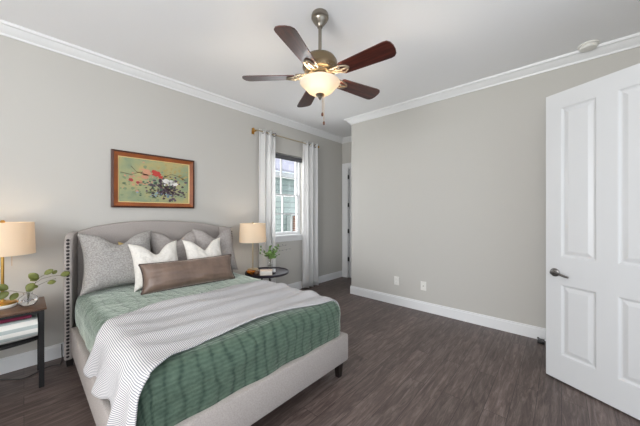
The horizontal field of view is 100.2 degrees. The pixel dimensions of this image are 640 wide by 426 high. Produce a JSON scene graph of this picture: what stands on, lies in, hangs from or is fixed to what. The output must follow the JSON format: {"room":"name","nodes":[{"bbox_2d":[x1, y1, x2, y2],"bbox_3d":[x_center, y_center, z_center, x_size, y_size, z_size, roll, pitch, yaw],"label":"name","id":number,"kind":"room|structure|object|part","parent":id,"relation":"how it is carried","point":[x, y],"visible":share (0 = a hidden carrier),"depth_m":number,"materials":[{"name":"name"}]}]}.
{"room":"bedroom","nodes":[
{"label":"bedroom","id":0,"kind":"room"},
{"bbox_2d":[0,35,341,358],"bbox_3d":[-1.990,-0.115,2.795,0.160,2.750,7.400,0,0,42],"label":"wall","id":1,"kind":"structure","parent":0,"point":[62,117],"depth_m":2.56,"materials":[{"name":"grey paint"}]},
{"bbox_2d":[111,149,193,208],"bbox_3d":[-1.767,-0.346,2.894,0.034,0.568,0.791,0,0,42],"label":"framed painting","id":2,"kind":"object","parent":1,"relation":"attached to","point":[138,180],"visible":1,"depth_m":2.85,"materials":[{"name":"brown wood"}]},
{"bbox_2d":[0,271,341,374],"bbox_3d":[-1.925,1.199,2.736,0.015,0.122,7.079,0,0,42],"label":"baseboard","id":3,"kind":"structure","parent":1,"relation":"attached to","point":[26,359],"depth_m":2.23,"materials":[{"name":"white paint"}]},
{"bbox_2d":[0,19,342,143],"bbox_3d":[-1.900,-1.448,2.713,0.082,0.085,7.080,0,0,42],"label":"trim","id":4,"kind":"structure","parent":1,"relation":"attached to","point":[7,29],"depth_m":2.73,"materials":[{"name":"white paint"}]},
{"bbox_2d":[252,128,318,147],"bbox_3d":[-0.504,-1.175,4.235,0.114,0.080,1.380,0,0,42],"label":"curtain rod","id":5,"kind":"object","parent":1,"relation":"attached to","point":[253,129],"visible":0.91,"depth_m":4.01,"materials":[{"name":"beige metal"}]},
{"bbox_2d":[259,129,275,282],"bbox_3d":[-0.757,0.015,3.898,0.114,2.450,0.271,0,0,42],"label":"curtain","id":6,"kind":"object","parent":5,"relation":"hanging from","point":[266,141],"visible":0.68,"depth_m":3.90,"materials":[{"name":"white fabric"}]},
{"bbox_2d":[302,141,318,287],"bbox_3d":[-0.149,0.015,4.572,0.114,2.450,0.358,0,0,42],"label":"curtain","id":7,"kind":"object","parent":5,"relation":"hanging from","point":[310,152],"visible":1,"depth_m":4.55,"materials":[{"name":"white fabric"}]},
{"bbox_2d":[275,153,301,242],"bbox_3d":[-0.602,-0.254,4.283,0.165,1.392,0.850,0,0,42],"label":"window","id":8,"kind":"structure","parent":1,"relation":"in","point":[282,236],"depth_m":4.43,"materials":[{"name":"white paint"}]},
{"bbox_3d":[-0.630,-0.602,4.335,0.030,0.640,0.688,0,0,42],"label":"sash","id":9,"kind":"part","parent":8,"relation":"part of","materials":[{"name":"white paint"}]},
{"bbox_3d":[-0.605,0.004,4.313,0.030,0.655,0.688,0,0,42],"label":"sash","id":10,"kind":"part","parent":8,"relation":"part of","materials":[{"name":"white paint"}]},
{"bbox_2d":[275,153,301,162],"bbox_3d":[-0.568,-0.898,4.280,0.041,0.077,0.738,0,0,42],"label":"roller shade","id":11,"kind":"object","parent":8,"relation":"attached to","point":[279,156],"visible":0.65,"depth_m":4.32,"materials":[{"name":"grey fabric"}]},
{"bbox_3d":[-0.570,0.357,4.254,0.079,0.030,0.850,0,0,42],"label":"sill","id":12,"kind":"part","parent":8,"relation":"part of","materials":[{"name":"white paint"}]},
{"bbox_2d":[0,0,639,137],"bbox_3d":[-0.328,-1.530,1.360,4.270,0.080,7.580,0,0,42],"label":"ceiling","id":13,"kind":"structure","parent":0,"point":[208,45],"depth_m":2.25,"materials":[{"name":"white paint"}]},
{"bbox_2d":[242,8,395,124],"bbox_3d":[0.030,-1.072,1.977,1.090,0.834,1.116,0,0,42],"label":"ceiling fan","id":14,"kind":"object","parent":13,"relation":"hanging from","point":[318,79],"visible":1,"depth_m":1.89,"materials":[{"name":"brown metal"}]},
{"bbox_3d":[-0.382,-1.020,2.011,0.395,0.038,0.138,0,0,3],"label":"blade","id":15,"kind":"part","parent":14,"relation":"part of","materials":[{"name":"brown wood"}]},
{"bbox_3d":[-0.137,-1.020,1.637,0.138,0.038,0.395,0,0,21],"label":"blade","id":16,"kind":"part","parent":14,"relation":"part of","materials":[{"name":"brown wood"}]},
{"bbox_3d":[-0.106,-1.020,2.362,0.138,0.038,0.395,0,0,-16],"label":"blade","id":17,"kind":"part","parent":14,"relation":"part of","materials":[{"name":"brown wood"}]},
{"bbox_3d":[0.000,-0.934,1.994,0.300,0.092,0.300,0,0,42],"label":"lamp shade","id":18,"kind":"part","parent":14,"relation":"part of","materials":[{"name":"white glass"}]},
{"bbox_3d":[0.321,-1.020,2.203,0.395,0.038,0.138,0,0,-33],"label":"blade","id":19,"kind":"part","parent":14,"relation":"part of","materials":[{"name":"brown wood"}]},
{"bbox_3d":[0.305,-1.020,1.765,0.398,0.038,0.145,0,0,42],"label":"blade","id":20,"kind":"part","parent":14,"relation":"part of","materials":[{"name":"brown wood"}]},
{"bbox_2d":[578,39,598,51],"bbox_3d":[2.362,-1.468,2.354,0.136,0.042,0.136,0,0,42],"label":"smoke detector","id":21,"kind":"object","parent":13,"relation":"attached to","point":[587,46],"visible":1,"depth_m":2.33,"materials":[{"name":"white plastic"}]},
{"bbox_2d":[0,277,639,425],"bbox_3d":[-0.179,1.285,1.226,4.670,0.050,7.580,0,0,42],"label":"floor","id":22,"kind":"structure","parent":0,"point":[404,366],"depth_m":1.96,"materials":[{"name":"brown wood"}]},
{"bbox_2d":[0,297,46,387],"bbox_3d":[-2.327,0.970,1.827,0.416,0.580,0.632,0,0,42],"label":"nightstand","id":23,"kind":"object","parent":22,"relation":"on","point":[40,306],"visible":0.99,"depth_m":1.93,"materials":[{"name":"brown wood"}]},
{"bbox_2d":[0,220,35,309],"bbox_3d":[-2.319,0.362,1.953,0.336,0.634,0.336,0,0,42],"label":"table lamp","id":24,"kind":"object","parent":23,"relation":"on","point":[16,238],"visible":0.96,"depth_m":1.92,"materials":[{"name":"beige fabric"}]},
{"bbox_3d":[-2.319,0.181,1.953,0.336,0.236,0.336,0,0,42],"label":"lamp shade","id":25,"kind":"part","parent":24,"relation":"part of","materials":[{"name":"beige fabric"}]},
{"bbox_2d":[0,313,37,344],"bbox_3d":[-2.321,0.820,1.824,0.378,0.143,0.536,0,0,42],"label":"folded blanket","id":26,"kind":"object","parent":23,"relation":"on","point":[18,330],"visible":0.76,"depth_m":1.85,"materials":[{"name":"white fabric"}]},
{"bbox_2d":[0,314,31,323],"bbox_3d":[-2.341,0.733,1.829,0.321,0.027,0.497,0,0,42],"label":"folded blanket","id":27,"kind":"object","parent":26,"relation":"on","point":[26,316],"visible":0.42,"depth_m":1.86,"materials":[{"name":"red fabric"}]},
{"bbox_2d":[0,335,38,350],"bbox_3d":[-2.322,0.899,1.823,0.402,0.012,0.551,0,0,42],"label":"shelf","id":28,"kind":"object","parent":23,"relation":"attached to","point":[6,346],"depth_m":1.85,"materials":[{"name":"black metal"}]},
{"bbox_3d":[-2.343,0.707,1.841,0.351,0.018,0.608,0,0,42],"label":"apron frame","id":29,"kind":"part","parent":23,"relation":"part of","materials":[{"name":"black metal"}]},
{"bbox_2d":[0,269,69,306],"bbox_3d":[-2.148,0.551,1.986,0.124,0.256,0.433,0,0,25],"label":"flower vase","id":30,"kind":"object","parent":23,"relation":"on","point":[28,298],"visible":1,"depth_m":1.96,"materials":[{"name":"clear glass"}]},
{"bbox_3d":[-2.161,0.632,1.979,0.108,0.095,0.108,0,0,42],"label":"glass","id":31,"kind":"part","parent":30,"relation":"part of","materials":[{"name":"white"}]},
{"bbox_3d":[-2.268,0.988,2.164,0.028,0.544,0.028,0,0,42],"label":"leg","id":32,"kind":"part","parent":23,"relation":"part of","materials":[{"name":"black metal"}]},
{"bbox_3d":[-2.028,0.988,1.948,0.028,0.544,0.028,0,0,42],"label":"leg","id":33,"kind":"part","parent":23,"relation":"part of","materials":[{"name":"black metal"}]},
{"bbox_2d":[0,344,62,379],"bbox_3d":[-2.307,1.199,2.106,0.160,0.118,0.465,0,0,29],"label":"power cord","id":34,"kind":"object","parent":22,"relation":"on","point":[61,344],"visible":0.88,"depth_m":2.15,"materials":[{"name":"grey plastic"}]},
{"bbox_2d":[64,221,347,425],"bbox_3d":[-1.011,0.666,2.218,2.026,1.187,1.503,0,0,42],"label":"bed","id":35,"kind":"object","parent":22,"relation":"on","point":[252,402],"visible":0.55,"depth_m":1.82,"materials":[{"name":"grey fabric"}]},
{"bbox_3d":[-2.085,1.228,2.227,0.048,0.065,0.048,0,0,42],"label":"leg","id":36,"kind":"part","parent":35,"relation":"part of","materials":[{"name":"black wood"}]},
{"bbox_3d":[-1.374,1.030,1.619,1.750,0.200,0.052,0,0,42],"label":"rail","id":37,"kind":"part","parent":35,"relation":"part of","materials":[{"name":"grey fabric"}]},
{"bbox_3d":[-1.724,0.607,2.865,0.100,1.067,1.316,0,0,42],"label":"headboard","id":38,"kind":"part","parent":35,"relation":"part of","materials":[{"name":"grey fabric"}]},
{"bbox_2d":[75,272,340,425],"bbox_3d":[-0.960,0.815,2.190,1.869,0.316,1.395,0,0,42],"label":"coverlet","id":39,"kind":"object","parent":35,"relation":"on","point":[191,381],"visible":0.46,"depth_m":1.51,"materials":[{"name":"green fabric"}]},
{"bbox_2d":[77,230,151,296],"bbox_3d":[-1.783,0.411,2.385,0.285,0.501,0.560,0,0,42],"label":"pillow","id":40,"kind":"object","parent":39,"relation":"on","point":[107,264],"visible":0.79,"depth_m":2.25,"materials":[{"name":"grey fabric"}]},
{"bbox_2d":[128,240,177,291],"bbox_3d":[-1.492,0.464,2.460,0.215,0.399,0.420,0,0,38],"label":"pillow","id":41,"kind":"object","parent":39,"relation":"on","point":[140,255],"visible":0.56,"depth_m":2.38,"materials":[{"name":"white fabric"}]},
{"bbox_2d":[150,229,199,259],"bbox_3d":[-1.494,0.416,2.811,0.225,0.488,0.530,0,0,42],"label":"pillow","id":42,"kind":"object","parent":39,"relation":"on","point":[158,241],"visible":0.29,"depth_m":2.74,"materials":[{"name":"grey fabric"}]},
{"bbox_2d":[138,254,234,294],"bbox_3d":[-1.192,0.544,2.486,0.823,0.246,0.204,0,0,-43],"label":"lumbar cushion","id":43,"kind":"object","parent":39,"relation":"on","point":[159,276],"visible":1,"depth_m":2.38,"materials":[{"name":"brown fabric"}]},
{"bbox_2d":[182,238,220,258],"bbox_3d":[-1.193,0.464,2.786,0.211,0.399,0.405,0,0,42],"label":"pillow","id":44,"kind":"object","parent":39,"relation":"on","point":[193,251],"visible":0.46,"depth_m":2.73,"materials":[{"name":"white fabric"}]},
{"bbox_2d":[83,280,338,425],"bbox_3d":[-0.638,0.788,1.859,0.999,0.317,1.443,0,0,42],"label":"throw blanket","id":45,"kind":"object","parent":39,"relation":"on","point":[127,347],"visible":0.98,"depth_m":1.53,"materials":[{"name":"white fabric"}]},
{"bbox_2d":[192,227,237,269],"bbox_3d":[-1.180,0.409,3.039,0.248,0.501,0.476,0,0,42],"label":"pillow","id":46,"kind":"object","parent":39,"relation":"on","point":[202,239],"visible":0.49,"depth_m":3.04,"materials":[{"name":"grey fabric"}]},
{"bbox_3d":[-0.277,1.030,1.561,0.056,0.204,1.433,0,0,42],"label":"foot rail","id":47,"kind":"part","parent":35,"relation":"part of","materials":[{"name":"grey fabric"}]},
{"bbox_3d":[0.144,1.190,2.073,0.056,0.140,0.056,0,0,42],"label":"leg","id":48,"kind":"part","parent":35,"relation":"part of","materials":[{"name":"black wood"}]},
{"bbox_2d":[245,267,288,280],"bbox_3d":[-0.670,0.990,3.391,0.544,0.526,0.544,0,0,42],"label":"side table","id":49,"kind":"object","parent":22,"relation":"on","point":[280,271],"visible":0.44,"depth_m":3.31,"materials":[{"name":"black metal"}]},
{"bbox_2d":[246,270,255,274],"bbox_3d":[-0.843,0.722,3.276,0.124,0.035,0.124,0,0,42],"label":"dish","id":50,"kind":"object","parent":49,"relation":"on","point":[250,272],"visible":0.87,"depth_m":3.25,"materials":[{"name":"orange glass"}]},
{"bbox_2d":[239,222,265,270],"bbox_3d":[-0.861,0.422,3.425,0.336,0.634,0.336,0,0,42],"label":"table lamp","id":51,"kind":"object","parent":49,"relation":"on","point":[252,232],"visible":0.92,"depth_m":3.29,"materials":[{"name":"beige fabric"}]},
{"bbox_3d":[-0.861,0.241,3.425,0.336,0.236,0.336,0,0,42],"label":"lamp shade","id":52,"kind":"part","parent":51,"relation":"part of","materials":[{"name":"beige fabric"}]},
{"bbox_2d":[260,269,271,275],"bbox_3d":[-0.654,0.713,3.252,0.149,0.052,0.108,0,0,-10],"label":"book","id":53,"kind":"object","parent":49,"relation":"on","point":[263,272],"visible":0.98,"depth_m":3.21,"materials":[{"name":"beige paper"}]},
{"bbox_2d":[259,244,286,268],"bbox_3d":[-0.602,0.567,3.463,0.170,0.345,0.438,0,0,42],"label":"vase","id":54,"kind":"object","parent":49,"relation":"on","point":[271,254],"visible":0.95,"depth_m":3.44,"materials":[{"name":"clear glass"}]},
{"bbox_3d":[-0.647,0.659,3.461,0.060,0.159,0.060,0,0,42],"label":"glass","id":55,"kind":"part","parent":54,"relation":"part of","materials":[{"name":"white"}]},
{"bbox_2d":[537,337,543,344],"bbox_3d":[2.166,1.245,2.627,0.058,0.030,0.104,0,0,42],"label":"door stop","id":56,"kind":"object","parent":22,"relation":"on","point":[539,340],"visible":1,"depth_m":2.59,"materials":[{"name":"black rubber"}]},
{"bbox_2d":[342,142,350,167],"bbox_3d":[0.794,-0.115,5.158,0.805,2.750,0.160,0,0,42],"label":"wall","id":57,"kind":"structure","parent":0,"point":[346,147],"depth_m":5.29,"materials":[{"name":"grey paint"}]},
{"bbox_2d":[342,163,350,277],"bbox_3d":[0.792,0.133,5.145,0.790,2.255,0.173,0,0,42],"label":"trim","id":58,"kind":"structure","parent":57,"relation":"attached to","point":[345,170],"depth_m":5.29,"materials":[{"name":"white paint"}]},
{"bbox_2d":[342,136,350,143],"bbox_3d":[0.713,-1.448,5.068,0.805,0.085,0.082,0,0,42],"label":"trim","id":59,"kind":"structure","parent":57,"relation":"attached to","point":[345,139],"depth_m":5.23,"materials":[{"name":"white paint"}]},
{"bbox_2d":[348,168,350,277],"bbox_3d":[0.776,0.188,5.070,0.585,2.145,0.074,0,0,42],"label":"door","id":60,"kind":"structure","parent":57,"relation":"in","point":[349,175],"depth_m":5.22,"materials":[{"name":"grey paint"}]},
{"bbox_2d":[351,47,639,327],"bbox_3d":[2.085,-0.115,3.446,3.405,2.750,0.971,0,0,42],"label":"wall","id":61,"kind":"structure","parent":0,"point":[449,195],"depth_m":3.15,"materials":[{"name":"grey paint"}]},
{"bbox_2d":[394,276,398,284],"bbox_3d":[1.062,0.930,3.709,0.072,0.116,0.009,0,0,42],"label":"wall outlet","id":62,"kind":"object","parent":61,"relation":"attached to","point":[396,279],"visible":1,"depth_m":3.71,"materials":[{"name":"white plastic"}]},
{"bbox_2d":[421,281,425,290],"bbox_3d":[1.335,0.935,3.458,0.072,0.116,0.016,0,0,42],"label":"wall outlet","id":63,"kind":"object","parent":61,"relation":"attached to","point":[423,284],"visible":1,"depth_m":3.46,"materials":[{"name":"white plastic"}]},
{"bbox_2d":[350,286,545,340],"bbox_3d":[1.690,1.199,3.139,3.260,0.122,0.015,0,0,42],"label":"baseboard","id":64,"kind":"structure","parent":61,"relation":"attached to","point":[518,328],"depth_m":3.17,"materials":[{"name":"white paint"}]},
{"bbox_2d":[344,32,639,124],"bbox_3d":[1.642,-1.448,3.136,3.327,0.085,0.082,0,0,42],"label":"trim","id":65,"kind":"structure","parent":61,"relation":"attached to","point":[628,42],"depth_m":2.79,"materials":[{"name":"white paint"}]},
{"bbox_2d":[546,63,639,419],"bbox_3d":[1.873,0.169,1.753,0.092,2.158,0.711,0,0,-19],"label":"door","id":66,"kind":"structure","parent":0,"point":[593,127],"depth_m":1.80,"materials":[{"name":"white paint"}]},
{"bbox_3d":[1.773,0.445,1.988,0.055,0.062,0.140,0,0,-17],"label":"handle","id":67,"kind":"part","parent":66,"relation":"part of","materials":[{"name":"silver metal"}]},
{"bbox_3d":[1.838,-0.235,1.904,0.011,1.120,0.211,0,0,-19],"label":"panel","id":68,"kind":"part","parent":66,"relation":"part of","materials":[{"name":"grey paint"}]},
{"bbox_3d":[1.838,0.792,1.904,0.011,0.535,0.211,0,0,-19],"label":"panel","id":69,"kind":"part","parent":66,"relation":"part of","materials":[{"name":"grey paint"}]},
{"bbox_3d":[1.939,-0.235,1.612,0.011,1.120,0.211,0,0,-19],"label":"panel","id":70,"kind":"part","parent":66,"relation":"part of","materials":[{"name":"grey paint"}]},
{"bbox_3d":[1.939,0.792,1.612,0.011,0.535,0.211,0,0,-19],"label":"panel","id":71,"kind":"part","parent":66,"relation":"part of","materials":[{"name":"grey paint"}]},
{"label":"outside","id":72,"kind":"structure","parent":0,"visible":0},
{"bbox_3d":[-2.442,1.610,6.248,32.000,0.100,34.000,0,0,42],"label":"lawn","id":73,"kind":"structure","parent":72,"visible":0},
{"bbox_2d":[275,158,295,231],"bbox_3d":[-1.417,-0.405,9.769,2.800,3.930,6.600,0,0,42],"label":"neighbor house","id":74,"kind":"structure","parent":73,"relation":"on","point":[288,185],"depth_m":8.58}
]}

